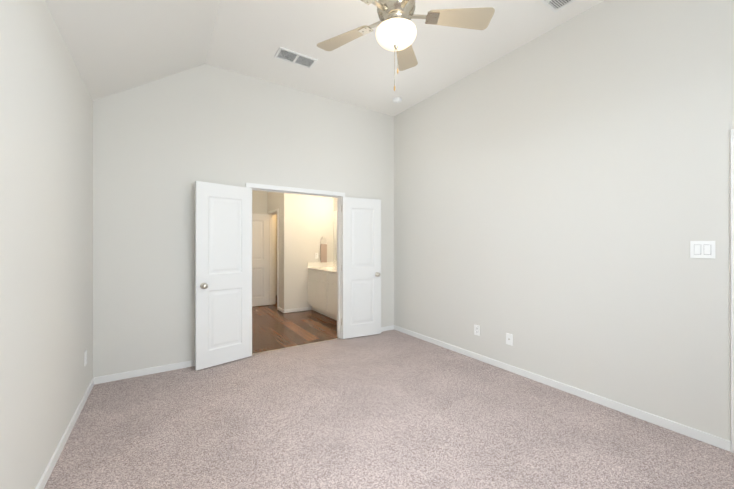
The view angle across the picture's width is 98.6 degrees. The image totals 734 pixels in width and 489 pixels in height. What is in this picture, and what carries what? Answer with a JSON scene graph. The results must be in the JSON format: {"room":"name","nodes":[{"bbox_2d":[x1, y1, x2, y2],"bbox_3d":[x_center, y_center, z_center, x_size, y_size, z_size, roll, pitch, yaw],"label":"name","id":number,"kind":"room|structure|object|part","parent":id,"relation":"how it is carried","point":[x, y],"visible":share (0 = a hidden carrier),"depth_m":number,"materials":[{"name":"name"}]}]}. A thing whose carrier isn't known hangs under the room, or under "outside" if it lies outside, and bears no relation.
{"room":"empty bedroom","nodes":[
{"label":"empty bedroom","id":0,"kind":"room"},
{"bbox_2d":[0,0,92,488],"bbox_3d":[-1.305,-0.459,0.901,0.120,3.550,5.110,0,0,-33],"label":"wall","id":1,"kind":"structure","parent":0,"point":[46,224],"depth_m":1.69,"materials":[{"name":"white paint"}]},
{"bbox_2d":[35,377,94,488],"bbox_3d":[-1.249,1.283,0.935,0.013,0.066,4.870,0,0,-33],"label":"baseboard","id":2,"kind":"structure","parent":1,"relation":"attached to","point":[41,484],"depth_m":2.04,"materials":[{"name":"white wood"}]},
{"bbox_2d":[84,350,86,365],"bbox_3d":[-2.388,0.964,2.683,0.008,0.116,0.071,0,0,-33],"label":"electrical outlet","id":3,"kind":"object","parent":1,"relation":"attached to","point":[85,357],"visible":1,"depth_m":2.66,"materials":[{"name":"white plastic"}]},
{"bbox_2d":[45,0,219,100],"bbox_3d":[-0.909,-1.697,1.160,1.065,0.852,5.110,0,0,-33],"label":"ceiling","id":4,"kind":"structure","parent":0,"point":[115,46],"depth_m":2.51,"materials":[{"name":"white paint"}]},
{"bbox_2d":[93,64,393,377],"bbox_3d":[-1.112,-0.455,4.003,3.585,3.550,0.120,0,0,-33],"label":"wall","id":5,"kind":"structure","parent":0,"point":[161,146],"depth_m":3.37,"materials":[{"name":"white paint"}]},
{"bbox_2d":[95,360,194,383],"bbox_3d":[-1.991,1.286,3.350,1.343,0.066,0.013,0,0,-33],"label":"baseboard","id":6,"kind":"structure","parent":5,"relation":"attached to","point":[136,373],"depth_m":3.18,"materials":[{"name":"white wood"}]},
{"bbox_2d":[195,181,251,370],"bbox_3d":[-1.561,0.324,3.486,0.597,1.968,0.232,0,0,-33],"label":"door","id":7,"kind":"structure","parent":5,"relation":"in","point":[223,273],"depth_m":3.47,"materials":[{"name":"painted wood"},{"name":"brushed nickel"}]},
{"bbox_2d":[246,183,344,338],"bbox_3d":[-0.906,0.297,4.136,1.331,2.047,0.154,0,0,-33],"label":"door frame","id":8,"kind":"structure","parent":5,"relation":"attached to","point":[289,190],"depth_m":4.42,"materials":[{"name":"white wood"}]},
{"bbox_2d":[253,338,339,353],"bbox_3d":[-0.895,1.323,4.118,1.217,0.010,0.020,0,0,-33],"label":"trim","id":9,"kind":"structure","parent":5,"relation":"attached to","point":[295,346],"depth_m":4.08,"materials":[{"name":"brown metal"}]},
{"bbox_2d":[341,197,380,338],"bbox_3d":[-0.057,0.325,4.500,0.607,1.968,0.173,0,0,-33],"label":"door","id":10,"kind":"structure","parent":5,"relation":"in","point":[361,266],"depth_m":4.50,"materials":[{"name":"painted wood"},{"name":"brushed nickel"}]},
{"bbox_2d":[381,325,394,331],"bbox_3d":[0.051,1.288,4.678,0.866,0.066,0.013,0,0,-33],"label":"baseboard","id":11,"kind":"structure","parent":5,"relation":"attached to","point":[392,327],"depth_m":4.85,"materials":[{"name":"white wood"}]},
{"bbox_2d":[252,190,266,213],"bbox_3d":[-2.904,-0.097,6.690,1.540,2.840,0.120,0,0,-33],"label":"wall","id":12,"kind":"structure","parent":0,"point":[259,202],"depth_m":6.97,"materials":[{"name":"white paint"}]},
{"bbox_2d":[267,192,281,307],"bbox_3d":[-2.181,-0.096,7.100,0.120,2.840,2.080,0,0,-33],"label":"wall","id":13,"kind":"structure","parent":0,"point":[274,200],"depth_m":6.33,"materials":[{"name":"white paint"}]},
{"bbox_2d":[252,213,268,305],"bbox_3d":[-2.379,0.328,6.732,0.580,1.968,0.171,0,0,-33],"label":"door","id":14,"kind":"structure","parent":13,"relation":"in","point":[260,259],"depth_m":6.77,"materials":[{"name":"white wood"}]},
{"bbox_2d":[268,209,278,309],"bbox_3d":[-1.925,0.300,6.706,0.154,2.047,0.694,0,0,-33],"label":"door frame","id":15,"kind":"structure","parent":13,"relation":"attached to","point":[272,257],"depth_m":6.94,"materials":[{"name":"white wood"}]},
{"bbox_2d":[276,214,276,294],"bbox_3d":[-2.331,-0.095,8.303,0.940,2.840,0.100,0,0,-33],"label":"wall","id":16,"kind":"structure","parent":0,"point":[276,254],"depth_m":8.23,"materials":[{"name":"white paint"}]},
{"bbox_2d":[252,295,337,353],"bbox_3d":[-1.870,1.357,6.069,2.840,0.052,4.345,0,0,-33],"label":"floor","id":17,"kind":"structure","parent":0,"point":[273,328],"depth_m":5.00,"materials":[{"name":"brown wood"}]},
{"bbox_2d":[308,270,336,319],"bbox_3d":[-0.465,0.908,5.756,0.579,0.828,1.797,0,0,-33],"label":"bathroom vanity","id":18,"kind":"object","parent":17,"relation":"on","point":[322,287],"depth_m":5.76,"materials":[{"name":"white wood"}]},
{"bbox_2d":[307,266,336,273],"bbox_3d":[-0.465,0.478,5.750,0.586,0.032,1.809,0,0,-33],"label":"countertop","id":19,"kind":"structure","parent":18,"relation":"on","point":[333,269],"depth_m":6.10,"materials":[{"name":"white stone"}]},
{"bbox_2d":[282,193,332,309],"bbox_3d":[-1.188,-0.097,6.434,1.060,2.840,0.120,0,0,-33],"label":"wall","id":20,"kind":"structure","parent":0,"point":[307,222],"depth_m":6.29,"materials":[{"name":"white paint"}]},
{"bbox_2d":[283,307,307,312],"bbox_3d":[-1.395,1.290,6.217,0.503,0.066,0.013,0,0,-33],"label":"baseboard","id":21,"kind":"structure","parent":20,"relation":"attached to","point":[304,308],"depth_m":6.20,"materials":[{"name":"white wood"}]},
{"bbox_2d":[307,262,330,265],"bbox_3d":[-0.959,0.413,6.496,0.561,0.100,0.020,0,0,-33],"label":"backsplash","id":22,"kind":"structure","parent":20,"relation":"attached to","point":[310,263],"depth_m":6.47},
{"bbox_2d":[320,236,326,262],"bbox_3d":[-0.901,0.101,6.508,0.160,0.535,0.068,0,0,-33],"label":"towel","id":23,"kind":"object","parent":20,"relation":"attached to","point":[323,252],"visible":1,"depth_m":6.47,"materials":[{"name":"brown fabric"}]},
{"bbox_2d":[44,330,733,488],"bbox_3d":[0.271,1.347,1.873,3.825,0.060,5.025,0,0,-33],"label":"floor carpet","id":24,"kind":"object","parent":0,"point":[392,409],"visible":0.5,"depth_m":2.21,"materials":[{"name":"beige carpet"}]},
{"bbox_2d":[205,0,603,115],"bbox_3d":[0.694,-2.062,2.203,2.760,0.120,5.110,0,0,-33],"label":"ceiling","id":25,"kind":"structure","parent":0,"point":[250,37],"depth_m":3.16,"materials":[{"name":"white paint"}]},
{"bbox_2d":[274,47,317,68],"bbox_3d":[-0.761,-1.994,3.386,0.410,0.011,0.200,0,0,-33],"label":"ceiling vent","id":26,"kind":"object","parent":25,"relation":"in","point":[293,57],"visible":1,"depth_m":3.38,"materials":[{"name":"white metal"}]},
{"bbox_2d":[392,97,401,102],"bbox_3d":[0.417,-1.980,4.354,0.132,0.037,0.132,0,0,-33],"label":"smoke detector","id":27,"kind":"object","parent":25,"relation":"attached to","point":[397,100],"visible":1,"depth_m":4.32,"materials":[{"name":"white plastic"}]},
{"bbox_2d":[317,0,494,90],"bbox_3d":[0.186,-1.538,2.181,1.301,0.927,1.322,0,0,-33],"label":"ceiling fan","id":28,"kind":"object","parent":25,"relation":"hanging from","point":[396,30],"visible":1,"depth_m":2.21,"materials":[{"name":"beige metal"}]},
{"bbox_3d":[0.203,-1.445,2.211,0.284,0.111,0.284,0,0,-33],"label":"globe","id":29,"kind":"part","parent":28,"relation":"part of","materials":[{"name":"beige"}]},
{"bbox_2d":[539,0,575,12],"bbox_3d":[1.524,-1.995,2.522,0.360,0.011,0.220,0,0,-33],"label":"ceiling vent","id":30,"kind":"object","parent":25,"relation":"in","point":[555,6],"visible":1,"depth_m":2.62,"materials":[{"name":"white metal"}]},
{"bbox_2d":[333,0,733,440],"bbox_3d":[0.640,-0.454,4.706,0.120,3.550,9.370,0,0,-33],"label":"wall","id":31,"kind":"structure","parent":0,"point":[562,195],"depth_m":2.67,"materials":[{"name":"white paint"}]},
{"bbox_2d":[334,211,336,260],"bbox_3d":[-0.225,-0.180,5.920,0.006,1.035,1.707,0,0,-33],"label":"bathroom mirror","id":32,"kind":"object","parent":31,"relation":"attached to","point":[335,235],"visible":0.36,"depth_m":6.58,"materials":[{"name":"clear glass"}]},
{"bbox_2d":[474,324,479,335],"bbox_3d":[1.262,0.984,3.629,0.008,0.116,0.071,0,0,-33],"label":"electrical outlet","id":33,"kind":"object","parent":31,"relation":"attached to","point":[476,329],"visible":1,"depth_m":3.62,"materials":[{"name":"white plastic"}]},
{"bbox_2d":[506,333,512,345],"bbox_3d":[1.480,0.987,3.291,0.012,0.116,0.071,0,0,-33],"label":"electrical outlet","id":34,"kind":"object","parent":31,"relation":"attached to","point":[509,339],"visible":1,"depth_m":3.29,"materials":[{"name":"white plastic"}]},
{"bbox_2d":[395,326,730,451],"bbox_3d":[1.366,1.286,3.465,0.013,0.066,3.479,0,0,-33],"label":"baseboard","id":35,"kind":"structure","parent":31,"relation":"attached to","point":[713,440],"depth_m":2.62,"materials":[{"name":"white wood"}]},
{"bbox_2d":[690,241,714,258],"bbox_3d":[2.245,0.034,2.114,0.013,0.116,0.116,0,0,-33],"label":"switch plate","id":36,"kind":"object","parent":31,"relation":"attached to","point":[702,249],"visible":1,"depth_m":2.11,"materials":[{"name":"white plastic"}]},
{"bbox_2d":[730,129,733,452],"bbox_3d":[2.623,0.294,1.655,0.154,2.047,0.928,0,0,-33],"label":"door frame","id":37,"kind":"structure","parent":31,"relation":"attached to","point":[732,279],"depth_m":2.00,"materials":[{"name":"white wood"}]}
]}

